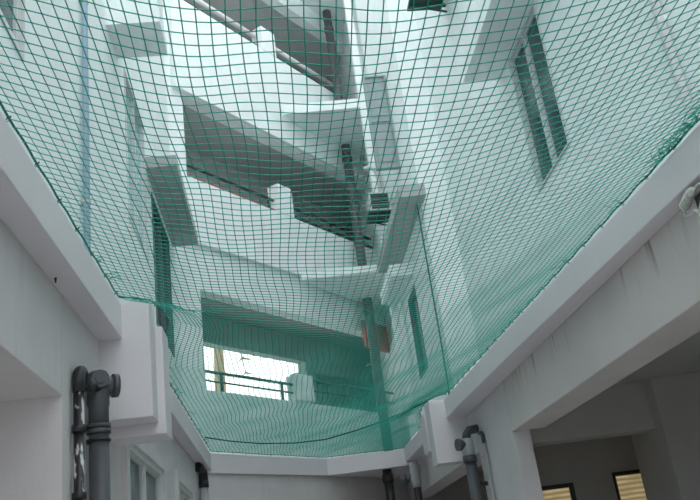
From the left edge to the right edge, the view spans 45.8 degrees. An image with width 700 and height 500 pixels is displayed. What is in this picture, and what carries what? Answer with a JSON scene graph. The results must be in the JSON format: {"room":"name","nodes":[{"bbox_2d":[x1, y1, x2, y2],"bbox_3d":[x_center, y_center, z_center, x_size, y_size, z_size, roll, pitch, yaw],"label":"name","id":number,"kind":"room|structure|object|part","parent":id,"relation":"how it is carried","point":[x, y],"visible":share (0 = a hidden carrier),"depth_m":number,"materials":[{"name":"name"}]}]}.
{"room":"apartment building courtyard","nodes":[
{"label":"apartment building courtyard","id":0,"kind":"room"},
{"bbox_2d":[0,218,61,401],"bbox_3d":[-2.283,-0.930,0.216,2.300,0.510,8.000,-5,-21,-6],"label":"wall","id":1,"kind":"structure","parent":0,"point":[30,304],"depth_m":3.56,"materials":[{"name":"white paint"}]},
{"bbox_2d":[0,0,182,406],"bbox_3d":[-2.379,-4.610,5.481,0.300,9.700,15.000,-5,-21,-6],"label":"wall","id":2,"kind":"structure","parent":0,"point":[31,5],"depth_m":6.25,"materials":[{"name":"white paint"}]},
{"bbox_2d":[0,0,25,59],"bbox_3d":[-1.878,-1.971,4.130,0.112,1.480,1.410,-5,-21,-6],"label":"window","id":3,"kind":"structure","parent":2,"relation":"in","point":[4,11],"depth_m":4.53,"materials":[{"name":"metal"}]},
{"bbox_3d":[-1.902,-1.841,4.450,0.012,1.388,0.625,-5,-21,-6],"label":"pane","id":4,"kind":"part","parent":3,"relation":"part of","materials":[{"name":"teal glass"}]},
{"bbox_3d":[-1.901,-1.841,4.450,0.050,1.420,0.657,-5,-21,-6],"label":"sash","id":5,"kind":"part","parent":3,"relation":"part of","materials":[{"name":"metal"}]},
{"bbox_2d":[80,0,90,253],"bbox_3d":[-2.316,-3.961,7.147,0.060,9.700,0.050,-5,-21,-6],"label":"pipe","id":6,"kind":"object","parent":2,"relation":"attached to","point":[84,29],"visible":0.41,"depth_m":5.92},
{"bbox_2d":[123,68,148,261],"bbox_3d":[-2.248,-0.848,8.536,0.112,1.650,1.150,-5,-21,-6],"label":"window","id":7,"kind":"structure","parent":2,"relation":"in","point":[127,92],"depth_m":8.70,"materials":[{"name":"metal"}]},
{"bbox_3d":[-2.232,-0.953,8.275,0.012,1.558,0.495,-5,-21,-6],"label":"pane","id":8,"kind":"part","parent":7,"relation":"part of","materials":[{"name":"blue glass"}]},
{"bbox_3d":[-2.231,-0.953,8.275,0.050,1.590,0.527,-5,-21,-6],"label":"sash","id":9,"kind":"part","parent":7,"relation":"part of","materials":[{"name":"metal"}]},
{"bbox_3d":[-2.268,-0.742,8.796,0.012,1.558,0.495,-5,-21,-6],"label":"pane","id":10,"kind":"part","parent":7,"relation":"part of","materials":[{"name":"blue glass"}]},
{"bbox_3d":[-2.267,-0.743,8.796,0.050,1.590,0.527,-5,-21,-6],"label":"sash","id":11,"kind":"part","parent":7,"relation":"part of","materials":[{"name":"metal"}]},
{"bbox_2d":[105,0,167,58],"bbox_3d":[-2.032,-2.244,7.834,0.510,0.640,0.520,-5,-21,-6],"label":"box","id":12,"kind":"object","parent":2,"relation":"attached to","point":[157,11],"visible":0.67,"depth_m":7.59,"materials":[{"name":"white paint"}]},
{"bbox_2d":[151,193,174,357],"bbox_3d":[-2.287,0.346,9.941,0.112,1.580,1.450,-5,-21,-6],"label":"window","id":13,"kind":"structure","parent":2,"relation":"in","point":[160,321],"depth_m":10.09,"materials":[{"name":"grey glass"}]},
{"bbox_3d":[-2.266,0.213,9.611,0.012,1.488,0.645,-5,-21,-6],"label":"pane","id":14,"kind":"part","parent":13,"relation":"part of","materials":[{"name":"teal glass"}]},
{"bbox_3d":[-2.265,0.213,9.612,0.050,1.520,0.677,-5,-21,-6],"label":"sash","id":15,"kind":"part","parent":13,"relation":"part of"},
{"bbox_3d":[-2.312,0.480,10.271,0.012,1.488,0.645,-5,-21,-6],"label":"pane","id":16,"kind":"part","parent":13,"relation":"part of","materials":[{"name":"teal glass"}]},
{"bbox_3d":[-2.311,0.480,10.271,0.050,1.520,0.677,-5,-21,-6],"label":"sash","id":17,"kind":"part","parent":13,"relation":"part of","materials":[{"name":"grey metal"}]},
{"bbox_2d":[145,155,197,246],"bbox_3d":[-2.213,-0.556,10.371,0.380,0.140,2.340,-5,-21,-6],"label":"hood","id":18,"kind":"object","parent":2,"relation":"attached to","point":[147,159],"visible":0.57,"depth_m":10.03,"materials":[{"name":"grey concrete"}]},
{"bbox_2d":[0,295,199,499],"bbox_3d":[-1.675,3.029,6.927,0.400,3.080,7.300,-5,-21,-6],"label":"wall","id":19,"kind":"structure","parent":0,"point":[36,436],"depth_m":3.92,"materials":[{"name":"white paint"}]},
{"bbox_2d":[72,366,90,499],"bbox_3d":[-1.199,1.870,3.731,0.068,2.770,0.186,-5,-21,-6],"label":"vent pipe","id":20,"kind":"object","parent":19,"relation":"attached to","point":[80,378],"visible":1,"depth_m":4.04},
{"bbox_2d":[86,370,120,499],"bbox_3d":[-1.185,1.945,3.968,0.166,2.800,0.276,-21,-25,30],"label":"drainpipe","id":21,"kind":"object","parent":19,"relation":"attached to","point":[104,386],"visible":1,"depth_m":4.34,"materials":[{"name":"grey plastic"}]},
{"bbox_2d":[0,111,210,469],"bbox_3d":[-1.571,-0.060,3.669,0.585,0.220,14.947,-5,-21,-6],"label":"ledge","id":22,"kind":"object","parent":19,"relation":"attached to","point":[29,209],"visible":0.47,"depth_m":3.74,"materials":[{"name":"paint"}]},
{"bbox_2d":[99,300,157,426],"bbox_3d":[-1.343,0.681,4.981,0.320,0.710,0.200,-5,-21,-6],"label":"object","id":23,"kind":"object","parent":19,"relation":"attached to","point":[132,357],"visible":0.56,"depth_m":4.89,"materials":[{"name":"paint"}]},
{"bbox_2d":[109,326,171,446],"bbox_3d":[-1.324,0.850,5.168,0.365,0.670,0.270,-5,-21,-6],"label":"box","id":24,"kind":"object","parent":19,"relation":"attached to","point":[159,431],"visible":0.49,"depth_m":5.04,"materials":[{"name":"paint"}]},
{"bbox_2d":[121,443,167,499],"bbox_3d":[-1.427,2.203,5.938,0.035,1.620,1.860,-5,-21,-6],"label":"window surround","id":25,"kind":"object","parent":19,"relation":"attached to","point":[146,449],"visible":0.58,"depth_m":5.88,"materials":[{"name":"white paint"}]},
{"bbox_2d":[130,445,162,499],"bbox_3d":[-1.487,2.209,5.931,0.112,1.420,1.620,-5,-21,-6],"label":"window","id":26,"kind":"structure","parent":19,"relation":"attached to","point":[146,477],"depth_m":6.12,"materials":[{"name":"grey glass"}]},
{"bbox_3d":[-1.464,2.063,5.569,0.012,1.298,0.715,-5,-21,-6],"label":"pane","id":27,"kind":"part","parent":26,"relation":"part of","materials":[{"name":"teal glass"}]},
{"bbox_3d":[-1.463,2.062,5.569,0.050,1.330,0.747,-5,-21,-6],"label":"sash","id":28,"kind":"part","parent":26,"relation":"part of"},
{"bbox_3d":[-1.515,2.356,6.293,0.012,1.298,0.715,-5,-21,-6],"label":"pane","id":29,"kind":"part","parent":26,"relation":"part of","materials":[{"name":"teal glass"}]},
{"bbox_3d":[-1.514,2.355,6.294,0.050,1.330,0.747,-5,-21,-6],"label":"sash","id":30,"kind":"part","parent":26,"relation":"part of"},
{"bbox_2d":[174,469,194,499],"bbox_3d":[-1.584,3.091,8.173,0.035,1.650,1.440,-5,-21,-6],"label":"window surround","id":31,"kind":"object","parent":19,"relation":"attached to","point":[179,478],"visible":0.88,"depth_m":7.98,"materials":[{"name":"white paint"}]},
{"bbox_2d":[180,484,191,499],"bbox_3d":[-1.645,3.096,8.167,0.112,1.450,1.200,-5,-21,-6],"label":"window","id":32,"kind":"structure","parent":19,"relation":"attached to","point":[185,494],"depth_m":8.47,"materials":[{"name":"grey glass"}]},
{"bbox_2d":[195,462,208,499],"bbox_3d":[-1.590,3.965,9.336,0.124,3.085,0.275,-10,-21,6],"label":"drainpipe","id":33,"kind":"object","parent":19,"relation":"attached to","point":[203,482],"visible":0.98,"depth_m":9.82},
{"bbox_2d":[186,0,340,90],"bbox_3d":[-2.096,-4.646,17.771,2.380,0.250,8.600,-21,-25,31],"label":"ceiling","id":34,"kind":"structure","parent":0,"point":[262,13],"depth_m":17.61,"materials":[{"name":"paint"}]},
{"bbox_2d":[183,106,357,218],"bbox_3d":[-1.692,-1.694,16.606,2.380,0.250,8.600,-21,-25,31],"label":"ceiling","id":35,"kind":"structure","parent":0,"point":[191,117],"depth_m":16.19,"materials":[{"name":"paint"}]},
{"bbox_2d":[185,148,373,402],"bbox_3d":[-1.650,1.327,15.694,0.200,6.000,8.600,-21,-25,31],"label":"wall","id":36,"kind":"structure","parent":0,"point":[269,339],"depth_m":16.21,"materials":[{"name":"grey paint"}]},
{"bbox_2d":[162,0,403,458],"bbox_3d":[-1.257,-1.217,14.463,0.220,9.700,5.600,-21,-25,31],"label":"wall","id":37,"kind":"structure","parent":0,"point":[293,11],"depth_m":12.70,"materials":[{"name":"white paint"}]},
{"bbox_2d":[205,370,292,398],"bbox_3d":[-1.440,1.989,12.078,0.047,0.292,1.890,-21,-25,31],"label":"railing","id":38,"kind":"object","parent":37,"relation":"on","point":[211,371],"visible":0.57,"depth_m":12.01,"materials":[{"name":"metal"}]},
{"bbox_3d":[-1.794,1.862,11.604,0.046,0.270,0.048,-5,-21,-6],"label":"post","id":39,"kind":"part","parent":38,"relation":"part of","materials":[{"name":"metal"}]},
{"bbox_3d":[-1.456,1.874,12.123,0.044,0.044,1.890,-21,-25,31],"label":"rail","id":40,"kind":"part","parent":38,"relation":"part of","materials":[{"name":"black metal"}]},
{"bbox_3d":[-1.439,1.994,12.075,0.028,0.028,1.890,-21,-25,31],"label":"rail","id":41,"kind":"part","parent":38,"relation":"part of","materials":[{"name":"metal"}]},
{"bbox_3d":[-1.030,2.156,12.613,0.046,0.270,0.048,-5,-21,-6],"label":"post","id":42,"kind":"part","parent":38,"relation":"part of","materials":[{"name":"black metal"}]},
{"bbox_2d":[166,0,364,184],"bbox_3d":[-1.347,-2.701,15.079,0.250,1.770,5.220,-21,-25,31],"label":"parapet","id":43,"kind":"object","parent":37,"relation":"attached to","point":[172,13],"visible":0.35,"depth_m":14.18,"materials":[{"name":"white paint"}]},
{"bbox_2d":[184,0,257,44],"bbox_3d":[-2.314,-4.062,14.393,0.084,0.238,2.060,-21,-25,31],"label":"railing","id":44,"kind":"object","parent":43,"relation":"on","point":[200,2],"visible":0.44,"depth_m":14.51,"materials":[{"name":"grey metal"}]},
{"bbox_2d":[252,26,276,56],"bbox_3d":[-1.591,-3.805,15.341,0.240,0.520,0.380,-21,-25,31],"label":"post","id":45,"kind":"object","parent":43,"relation":"on","point":[262,35],"visible":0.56,"depth_m":15.23,"materials":[{"name":"white paint"}]},
{"bbox_2d":[276,48,333,92],"bbox_3d":[-0.872,-3.453,16.265,0.084,0.362,2.060,-21,-25,31],"label":"railing","id":46,"kind":"object","parent":43,"relation":"on","point":[282,54],"visible":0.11,"depth_m":16.25,"materials":[{"name":"grey metal"}]},
{"bbox_2d":[181,173,376,276],"bbox_3d":[-0.981,-0.021,14.021,0.250,1.040,5.220,-21,-25,31],"label":"parapet","id":47,"kind":"object","parent":37,"relation":"attached to","point":[247,223],"visible":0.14,"depth_m":13.20,"materials":[{"name":"white paint"}]},
{"bbox_2d":[186,163,273,208],"bbox_3d":[-1.875,-0.952,13.186,0.052,0.296,2.010,-21,-25,31],"label":"railing","id":48,"kind":"object","parent":47,"relation":"on","point":[189,166],"visible":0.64,"depth_m":13.18,"materials":[{"name":"metal"}]},
{"bbox_2d":[267,184,293,217],"bbox_3d":[-1.181,-0.802,14.156,0.240,0.550,0.380,-21,-25,31],"label":"post","id":49,"kind":"object","parent":47,"relation":"on","point":[284,189],"visible":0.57,"depth_m":14.05,"materials":[{"name":"white paint"}]},
{"bbox_2d":[293,206,372,248],"bbox_3d":[-0.324,-0.366,15.241,0.068,0.320,2.510,-21,-25,31],"label":"railing","id":50,"kind":"object","parent":47,"relation":"on","point":[295,209],"visible":0.46,"depth_m":15.10,"materials":[{"name":"metal"}]},
{"bbox_2d":[286,374,314,402],"bbox_3d":[-0.773,2.183,12.977,0.240,0.420,0.380,-21,-25,31],"label":"post","id":51,"kind":"object","parent":37,"relation":"on","point":[297,394],"visible":0.46,"depth_m":12.85,"materials":[{"name":"white paint"}]},
{"bbox_2d":[313,381,392,408],"bbox_3d":[0.069,2.512,14.105,0.047,0.422,2.510,-21,-25,31],"label":"railing","id":52,"kind":"object","parent":37,"relation":"on","point":[331,383],"visible":0.43,"depth_m":13.96,"materials":[{"name":"black metal"}]},
{"bbox_3d":[0.068,2.504,14.108,0.028,0.028,2.510,-21,-25,31],"label":"rail","id":53,"kind":"part","parent":52,"relation":"part of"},
{"bbox_3d":[0.045,2.338,14.174,0.044,0.044,2.510,-21,-25,31],"label":"rail","id":54,"kind":"part","parent":52,"relation":"part of","materials":[{"name":"black metal"}]},
{"bbox_2d":[361,320,389,352],"bbox_3d":[0.485,1.593,15.159,0.055,0.500,0.800,-21,-25,31],"label":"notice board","id":55,"kind":"object","parent":37,"relation":"attached to","point":[384,334],"visible":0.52,"depth_m":15.23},
{"bbox_2d":[201,298,369,352],"bbox_3d":[-1.286,1.277,15.433,2.380,0.250,8.600,-21,-25,31],"label":"ceiling","id":56,"kind":"structure","parent":0,"point":[281,329],"depth_m":15.30,"materials":[{"name":"grey paint"}]},
{"bbox_2d":[208,474,408,499],"bbox_3d":[-0.238,4.892,12.105,0.320,3.050,5.500,-21,-25,31],"label":"wall","id":57,"kind":"structure","parent":0,"point":[221,486],"depth_m":11.90,"materials":[{"name":"white paint"}]},
{"bbox_2d":[207,449,420,477],"bbox_3d":[-0.004,3.093,12.158,1.692,0.250,6.378,-21,-25,31],"label":"ledge","id":58,"kind":"object","parent":57,"relation":"attached to","point":[370,464],"visible":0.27,"depth_m":12.27,"materials":[{"name":"paint"}]},
{"bbox_2d":[322,9,392,450],"bbox_3d":[0.025,-0.922,15.654,0.264,9.700,0.244,-5,-21,-6],"label":"downpipe","id":59,"kind":"object","parent":58,"relation":"on","point":[328,26],"visible":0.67,"depth_m":15.49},
{"bbox_2d":[343,0,417,440],"bbox_3d":[0.386,-1.455,14.429,0.120,9.700,0.160,-5,-21,-6],"label":"pier","id":60,"kind":"object","parent":58,"relation":"on","point":[347,3],"visible":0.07,"depth_m":14.50,"materials":[{"name":"white paint"}]},
{"bbox_2d":[339,0,479,447],"bbox_3d":[0.806,-1.009,15.705,0.740,9.700,8.200,-5,-21,-6],"label":"wall","id":61,"kind":"structure","parent":0,"point":[358,15],"depth_m":11.90,"materials":[{"name":"white paint"}]},
{"bbox_2d":[299,0,344,33],"bbox_3d":[-0.886,-5.107,16.956,1.578,0.200,2.187,-5,-21,-6],"label":"landing","id":62,"kind":"object","parent":61,"relation":"attached to","point":[340,12],"visible":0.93,"depth_m":17.12,"materials":[{"name":"white paint"}]},
{"bbox_2d":[282,98,364,160],"bbox_3d":[-0.485,-2.177,15.799,1.578,0.190,2.187,-5,-21,-6],"label":"landing","id":63,"kind":"object","parent":61,"relation":"attached to","point":[350,106],"visible":0.56,"depth_m":15.11,"materials":[{"name":"white paint"}]},
{"bbox_2d":[294,372,376,411],"bbox_3d":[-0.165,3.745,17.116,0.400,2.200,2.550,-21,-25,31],"label":"railing","id":64,"kind":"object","parent":61,"relation":"in","point":[343,389],"depth_m":17.75,"materials":[{"name":"grey metal"}]},
{"bbox_2d":[301,264,384,309],"bbox_3d":[-0.086,0.743,14.647,1.578,0.140,2.187,-5,-21,-6],"label":"ledge","id":65,"kind":"object","parent":61,"relation":"attached to","point":[328,271],"visible":0.52,"depth_m":13.89,"materials":[{"name":"white paint"}]},
{"bbox_2d":[363,166,390,225],"bbox_3d":[0.448,-0.876,13.518,0.439,1.038,0.460,-5,-21,-6],"label":"air conditioner","id":66,"kind":"object","parent":61,"relation":"attached to","point":[376,196],"visible":0.66,"depth_m":13.28,"materials":[{"name":"white metal"}]},
{"bbox_2d":[366,210,390,223],"bbox_3d":[0.484,-0.538,13.385,0.420,0.032,0.460,-5,-21,-6],"label":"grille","id":67,"kind":"object","parent":66,"relation":"on","point":[371,218],"depth_m":13.25,"materials":[{"name":"black metal"}]},
{"bbox_3d":[0.461,-0.708,13.452,0.320,0.330,0.400,-5,-21,-6],"label":"casing","id":68,"kind":"part","parent":66,"relation":"part of","materials":[{"name":"white metal"}]},
{"bbox_2d":[370,194,388,208],"bbox_3d":[0.475,-0.787,13.256,0.280,0.254,0.018,-5,-21,-6],"label":"grille","id":69,"kind":"object","parent":66,"relation":"attached to","point":[376,196],"depth_m":13.25,"materials":[{"name":"black metal"}]},
{"bbox_2d":[362,75,400,170],"bbox_3d":[0.476,-1.974,12.775,0.360,1.630,0.100,-5,-21,-6],"label":"shutter panel","id":70,"kind":"object","parent":61,"relation":"attached to","point":[366,79],"visible":0.88,"depth_m":12.73,"materials":[{"name":"grey paint"}]},
{"bbox_3d":[0.476,-1.978,12.766,0.300,0.030,0.060,-5,-21,-6],"label":"rail","id":71,"kind":"part","parent":70,"relation":"part of","materials":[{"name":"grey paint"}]},
{"bbox_2d":[380,263,413,304],"bbox_3d":[0.726,0.536,12.783,0.370,0.180,1.360,-5,-21,-6],"label":"hood","id":72,"kind":"object","parent":61,"relation":"attached to","point":[391,279],"visible":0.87,"depth_m":12.43,"materials":[{"name":"white paint"}]},
{"bbox_2d":[377,184,425,272],"bbox_3d":[0.720,-0.241,12.211,0.360,0.160,2.880,-5,-21,-6],"label":"hood","id":73,"kind":"object","parent":61,"relation":"attached to","point":[415,187],"visible":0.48,"depth_m":11.69,"materials":[{"name":"grey concrete"}]},
{"bbox_2d":[417,205,449,394],"bbox_3d":[1.046,0.675,10.577,0.115,2.763,0.033,8,-27,-36],"label":"rope","id":74,"kind":"object","parent":73,"relation":"hanging from","point":[417,205],"visible":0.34,"depth_m":10.69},
{"bbox_2d":[408,286,427,379],"bbox_3d":[1.052,1.224,12.317,0.112,1.250,0.730,-5,-21,-6],"label":"window","id":75,"kind":"structure","parent":61,"relation":"in","point":[415,296],"depth_m":12.50,"materials":[{"name":"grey glass"}]},
{"bbox_3d":[1.053,1.224,12.318,0.050,1.190,0.670,-5,-21,-6],"label":"sash","id":76,"kind":"part","parent":75,"relation":"part of","materials":[{"name":"grey metal"}]},
{"bbox_3d":[1.054,1.223,12.318,0.012,1.158,0.638,-5,-21,-6],"label":"pane","id":77,"kind":"part","parent":75,"relation":"part of","materials":[{"name":"teal glass"}]},
{"bbox_2d":[424,471,487,499],"bbox_3d":[3.613,5.030,13.676,4.460,2.970,0.200,-5,-21,-6],"label":"wall","id":78,"kind":"structure","parent":0,"point":[459,489],"depth_m":13.85,"materials":[{"name":"white paint"}]},
{"bbox_2d":[472,383,543,499],"bbox_3d":[1.649,2.909,7.803,0.170,3.100,1.400,-5,-21,-6],"label":"wall","id":79,"kind":"structure","parent":0,"point":[511,455],"depth_m":7.82,"materials":[{"name":"white paint"}]},
{"bbox_2d":[408,412,481,499],"bbox_3d":[1.327,2.966,11.486,0.310,0.440,5.500,-5,-21,-6],"label":"beam","id":80,"kind":"structure","parent":79,"relation":"attached to","point":[433,479],"depth_m":11.62,"materials":[{"name":"white paint"}]},
{"bbox_2d":[454,424,487,499],"bbox_3d":[1.410,3.223,8.289,0.271,2.936,0.147,-1,-22,-17],"label":"drainpipe","id":81,"kind":"object","parent":79,"relation":"attached to","point":[466,445],"visible":1,"depth_m":8.64,"materials":[{"name":"grey plastic"}]},
{"bbox_2d":[477,431,495,499],"bbox_3d":[1.531,3.182,8.096,0.038,2.840,0.162,-5,-21,-6],"label":"conduit","id":82,"kind":"object","parent":79,"relation":"attached to","point":[481,433],"visible":1,"depth_m":8.43,"materials":[{"name":"grey plastic"}]},
{"bbox_2d":[530,382,655,446],"bbox_3d":[2.221,1.564,7.873,1.230,0.450,0.250,-5,-21,-6],"label":"beam","id":83,"kind":"structure","parent":79,"relation":"attached to","point":[620,409],"depth_m":7.75,"materials":[{"name":"white paint"}]},
{"bbox_2d":[502,191,699,431],"bbox_3d":[1.969,-0.726,2.323,0.310,0.465,11.500,-5,-21,-6],"label":"beam","id":84,"kind":"structure","parent":79,"relation":"attached to","point":[650,305],"depth_m":5.12,"materials":[{"name":"paint"}]},
{"bbox_2d":[679,182,699,227],"bbox_3d":[1.655,-0.066,3.816,0.116,0.485,0.237,-5,-21,-6],"label":"clamp","id":85,"kind":"object","parent":84,"relation":"attached to","point":[690,193],"visible":1,"depth_m":3.88,"materials":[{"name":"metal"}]},
{"bbox_3d":[1.659,-0.242,3.824,0.074,0.065,0.120,-5,-21,-6],"label":"mount plate","id":86,"kind":"part","parent":85,"relation":"part of","materials":[{"name":"grey metal"}]},
{"bbox_2d":[414,0,699,358],"bbox_3d":[1.717,-5.179,5.457,0.350,9.700,14.000,-5,-21,-6],"label":"wall","id":87,"kind":"structure","parent":0,"point":[475,4],"depth_m":7.11,"materials":[{"name":"white paint"}]},
{"bbox_2d":[407,0,446,12],"bbox_3d":[0.951,-3.409,10.179,0.474,0.774,0.820,-5,-21,-6],"label":"air conditioner","id":88,"kind":"object","parent":87,"relation":"attached to","point":[418,3],"visible":0.75,"depth_m":10.33,"materials":[{"name":"white metal"}]},
{"bbox_2d":[461,0,532,82],"bbox_3d":[1.436,-2.300,7.245,0.420,0.160,2.700,-5,-21,-6],"label":"hood","id":89,"kind":"object","parent":87,"relation":"attached to","point":[500,14],"visible":0.88,"depth_m":7.80,"materials":[{"name":"white paint"}]},
{"bbox_2d":[508,1,569,192],"bbox_3d":[1.727,-1.364,7.466,0.112,1.440,0.910,-5,-21,-6],"label":"window","id":90,"kind":"structure","parent":87,"relation":"in","point":[529,21],"depth_m":7.53,"materials":[{"name":"metal"}]},
{"bbox_3d":[1.713,-1.281,7.671,0.050,1.380,0.407,-5,-21,-6],"label":"sash","id":91,"kind":"part","parent":90,"relation":"part of","materials":[{"name":"metal"}]},
{"bbox_3d":[1.714,-1.281,7.671,0.012,1.348,0.375,-5,-21,-6],"label":"pane","id":92,"kind":"part","parent":90,"relation":"part of","materials":[{"name":"teal glass"}]},
{"bbox_3d":[1.742,-1.447,7.261,0.050,1.380,0.407,-5,-21,-6],"label":"sash","id":93,"kind":"part","parent":90,"relation":"part of","materials":[{"name":"metal"}]},
{"bbox_3d":[1.743,-1.447,7.261,0.012,1.348,0.375,-5,-21,-6],"label":"pane","id":94,"kind":"part","parent":90,"relation":"part of","materials":[{"name":"teal glass"}]},
{"bbox_2d":[404,124,699,461],"bbox_3d":[1.931,-0.067,4.891,1.120,0.200,16.750,-5,-21,-6],"label":"ledge","id":95,"kind":"object","parent":87,"relation":"attached to","point":[659,198],"visible":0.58,"depth_m":5.21,"materials":[{"name":"paint"}]},
{"bbox_2d":[0,0,699,457],"bbox_3d":[-0.084,0.898,6.671,3.044,0.249,12.618,-5,-21,-6],"label":"safety net","id":96,"kind":"object","parent":95,"relation":"attached to","point":[273,382],"visible":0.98,"depth_m":3.97,"materials":[{"name":"green fabric"}]},
{"bbox_3d":[-0.295,2.131,9.854,2.603,0.076,1.129,-11,-22,7],"label":"seam cord","id":97,"kind":"part","parent":96,"relation":"part of","materials":[{"name":"green fabric"}]},
{"bbox_2d":[419,414,431,455],"bbox_3d":[1.079,2.134,9.665,0.435,0.430,0.380,-5,-21,-6],"label":"box","id":98,"kind":"object","parent":95,"relation":"attached to","point":[423,424],"visible":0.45,"depth_m":9.59,"materials":[{"name":"paint"}]},
{"bbox_2d":[424,400,468,466],"bbox_3d":[1.115,2.053,9.333,0.420,0.690,0.300,-5,-21,-6],"label":"box","id":99,"kind":"object","parent":95,"relation":"attached to","point":[443,431],"visible":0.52,"depth_m":9.20,"materials":[{"name":"paint"}]},
{"bbox_2d":[649,0,692,107],"bbox_3d":[1.406,-5.044,6.515,0.064,9.100,0.060,-5,-21,-6],"label":"pipe","id":100,"kind":"object","parent":87,"relation":"attached to","point":[663,17],"visible":0.72,"depth_m":4.97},
{"bbox_2d":[533,435,638,499],"bbox_3d":[3.950,3.085,8.865,4.460,2.970,0.200,-5,-21,-6],"label":"wall","id":101,"kind":"structure","parent":0,"point":[590,465],"depth_m":8.97,"materials":[{"name":"white paint"}]},
{"bbox_2d":[542,483,576,499],"bbox_3d":[2.224,3.102,8.677,0.480,1.235,0.112,-5,-21,-6],"label":"window","id":102,"kind":"structure","parent":101,"relation":"in","point":[566,491],"depth_m":8.87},
{"bbox_3d":[2.224,3.103,8.679,0.398,1.153,0.012,-5,-21,-6],"label":"pane","id":103,"kind":"part","parent":102,"relation":"part of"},
{"bbox_2d":[612,469,646,499],"bbox_3d":[3.310,2.977,8.804,0.820,1.285,0.112,-5,-21,-6],"label":"window","id":104,"kind":"structure","parent":101,"relation":"in","point":[628,484],"depth_m":8.95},
{"bbox_3d":[3.310,2.977,8.805,0.770,1.235,0.050,-5,-21,-6],"label":"sash","id":105,"kind":"part","parent":104,"relation":"part of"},
{"bbox_2d":[477,331,699,471],"bbox_3d":[4.145,0.182,5.837,4.580,0.130,18.400,-5,-21,-6],"label":"ceiling","id":106,"kind":"structure","parent":0,"point":[684,358],"depth_m":7.28,"materials":[{"name":"white paint"}]},
{"bbox_3d":[0.716,4.258,6.435,16.000,0.150,29.000,-5,-21,-6],"label":"floor","id":107,"kind":"structure","parent":0,"visible":0},
{"bbox_2d":[382,469,395,499],"bbox_3d":[0.755,4.764,12.124,0.170,3.050,0.170,-5,-21,-6],"label":"drainpipe","id":108,"kind":"object","parent":107,"relation":"on","point":[388,479],"visible":1,"depth_m":12.54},
{"bbox_2d":[399,461,422,499],"bbox_3d":[1.047,4.532,11.637,0.316,3.050,0.148,-17,-23,23],"label":"drainpipe","id":109,"kind":"object","parent":107,"relation":"on","point":[414,476],"visible":1,"depth_m":12.04,"materials":[{"name":"grey plastic"}]},
{"bbox_2d":[631,372,699,499],"bbox_3d":[3.270,2.679,7.604,0.600,2.970,0.750,-5,-21,-6],"label":"wall","id":110,"kind":"structure","parent":107,"relation":"on","point":[668,455],"depth_m":7.67,"materials":[{"name":"white paint"}]},
{"label":"outside","id":111,"kind":"structure","parent":0,"visible":0},
{"bbox_2d":[214,349,251,391],"bbox_3d":[-3.308,5.551,22.375,4.138,10.098,4.138,-5,-21,-6],"label":"palm tree","id":112,"kind":"object","parent":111,"point":[222,354],"visible":0.02,"depth_m":23.18,"materials":[{"name":"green plant"}]}
]}

